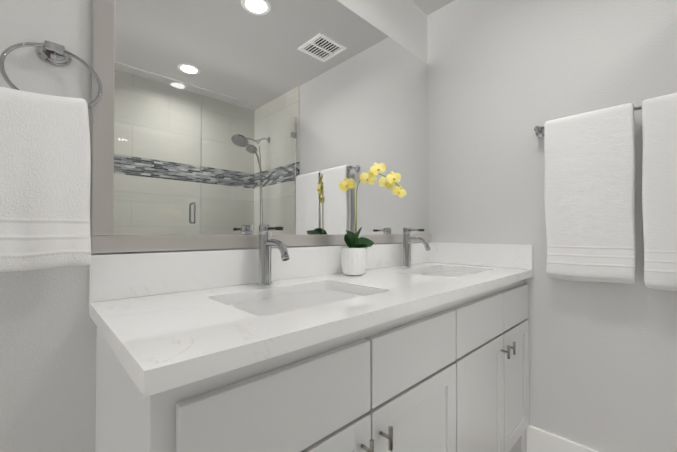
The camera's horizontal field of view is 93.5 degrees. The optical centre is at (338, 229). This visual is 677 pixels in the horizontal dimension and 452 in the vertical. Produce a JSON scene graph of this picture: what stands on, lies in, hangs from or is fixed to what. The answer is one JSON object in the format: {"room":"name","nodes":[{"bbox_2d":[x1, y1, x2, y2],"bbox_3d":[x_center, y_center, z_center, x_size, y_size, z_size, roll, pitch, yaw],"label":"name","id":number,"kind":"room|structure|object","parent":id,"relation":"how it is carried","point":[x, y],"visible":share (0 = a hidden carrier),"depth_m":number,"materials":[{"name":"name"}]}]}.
{"room":"bathroom","nodes":[
{"label":"bathroom","id":0,"kind":"room"},
{"bbox_2d":[0,0,92,148],"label":"wall","id":1,"kind":"structure","parent":0,"point":[67,23],"depth_m":0.81,"materials":[{"name":"white paint"}]},
{"bbox_2d":[0,40,102,271],"bbox_3d":[-0.688,-0.191,0.762,0.199,0.568,0.126,1,-1,-44],"label":"towel ring","id":2,"kind":"object","parent":1,"relation":"attached to","point":[45,165],"visible":1,"depth_m":0.71,"materials":[{"name":"white fabric"}]},
{"bbox_2d":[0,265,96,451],"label":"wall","id":3,"kind":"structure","parent":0,"point":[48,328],"depth_m":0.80,"materials":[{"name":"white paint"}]},
{"bbox_2d":[89,244,428,299],"bbox_3d":[-0.047,0.139,1.444,1.715,0.126,0.020,1,-1,-44],"label":"backsplash","id":4,"kind":"structure","parent":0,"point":[111,276],"depth_m":1.03,"materials":[{"name":"white stone"}]},
{"bbox_2d":[337,0,427,62],"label":"wall","id":5,"kind":"structure","parent":0,"point":[403,21],"depth_m":1.86,"materials":[{"name":"white paint"}]},
{"bbox_2d":[91,0,430,252],"bbox_3d":[-0.038,-0.504,1.458,1.731,1.150,0.022,1,-1,-44],"label":"mirror","id":6,"kind":"object","parent":5,"relation":"attached to","point":[224,124],"visible":0.98,"depth_m":1.18,"materials":[{"name":"white mirror"}]},
{"bbox_2d":[411,0,454,14],"bbox_3d":[0.245,-1.469,0.189,3.340,0.100,2.510,1,-1,-44],"label":"ceiling","id":7,"kind":"structure","parent":0,"point":[427,7],"depth_m":1.98,"materials":[{"name":"grey paint"}]},
{"bbox_2d":[428,0,676,451],"bbox_3d":[1.451,-0.126,1.242,0.120,2.560,2.390,1,-1,-44],"label":"wall","id":8,"kind":"structure","parent":0,"point":[506,77],"depth_m":1.56,"materials":[{"name":"white paint"}]},
{"bbox_2d":[429,242,532,267],"bbox_3d":[0.781,0.144,1.836,0.020,0.126,0.597,1,-1,-44],"label":"backsplash","id":9,"kind":"structure","parent":8,"relation":"attached to","point":[495,255],"depth_m":1.78,"materials":[{"name":"white stone"}]},
{"bbox_2d":[526,425,597,451],"bbox_3d":[1.255,1.077,1.335,0.014,0.157,0.833,1,-1,-44],"label":"baseboard","id":10,"kind":"structure","parent":8,"relation":"attached to","point":[539,440],"depth_m":1.56,"materials":[{"name":"white"}]},
{"bbox_2d":[534,93,676,290],"bbox_3d":[1.246,-0.141,1.289,0.108,0.760,0.814,1,-1,-44],"label":"towel rail","id":11,"kind":"object","parent":8,"relation":"attached to","point":[589,187],"visible":1,"depth_m":1.34,"materials":[{"name":"white fabric"}]},
{"bbox_2d":[544,103,635,283],"bbox_3d":[1.100,-0.142,1.413,0.071,0.758,0.321,1,-1,-44],"label":"towel","id":12,"kind":"object","parent":11,"relation":"hanging from","point":[589,175],"depth_m":1.38,"materials":[{"name":"white fabric"}]},
{"bbox_2d":[642,93,676,290],"bbox_3d":[1.338,-0.143,1.164,0.070,0.763,0.335,1,-1,-44],"label":"towel","id":13,"kind":"object","parent":11,"relation":"hanging from","point":[659,114],"depth_m":1.23,"materials":[{"name":"white fabric"}]},
{"bbox_3d":[0.245,1.191,0.157,3.340,0.100,2.510,1,-1,-44],"label":"floor","id":14,"kind":"structure","parent":0,"visible":0},
{"bbox_2d":[95,276,532,451],"bbox_3d":[0.171,0.693,1.237,1.720,0.917,0.612,1,-1,-44],"label":"bathroom vanity","id":15,"kind":"object","parent":14,"relation":"on","point":[406,345],"depth_m":0.78,"materials":[{"name":"white paint"}]},
{"bbox_2d":[89,260,532,399],"bbox_3d":[0.160,0.217,1.242,1.736,0.035,0.597,1,-1,-44],"label":"countertop","id":16,"kind":"structure","parent":15,"relation":"on","point":[166,335],"depth_m":0.73,"materials":[{"name":"white stone"}]},
{"bbox_2d":[253,224,292,283],"bbox_3d":[-0.224,0.090,1.104,0.057,0.216,0.171,1,-1,-44],"label":"faucet","id":17,"kind":"object","parent":16,"relation":"on","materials":[{"name":"silver metal"}]},
{"bbox_2d":[237,284,356,311],"bbox_3d":[-0.107,0.294,0.980,0.488,0.148,0.318,1,-1,-44],"label":"sink","id":18,"kind":"object","parent":16,"relation":"in","point":[307,295],"depth_m":1.07,"materials":[{"name":"white ceramic"}]},
{"bbox_2d":[338,162,406,275],"bbox_3d":[0.140,-0.047,1.396,0.228,0.496,0.233,1,-1,-44],"label":"orchid","id":19,"kind":"object","parent":16,"relation":"on","point":[354,258],"visible":1,"depth_m":1.39,"materials":[{"name":"yellow plant"}]},
{"bbox_2d":[401,228,432,267],"bbox_3d":[0.419,0.098,1.719,0.057,0.216,0.171,1,-1,-44],"label":"faucet","id":20,"kind":"object","parent":16,"relation":"on","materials":[{"name":"silver metal"}]},
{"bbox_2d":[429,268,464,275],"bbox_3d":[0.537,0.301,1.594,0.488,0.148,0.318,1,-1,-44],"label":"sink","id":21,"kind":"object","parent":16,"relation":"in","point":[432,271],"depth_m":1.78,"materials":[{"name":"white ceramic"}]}
]}

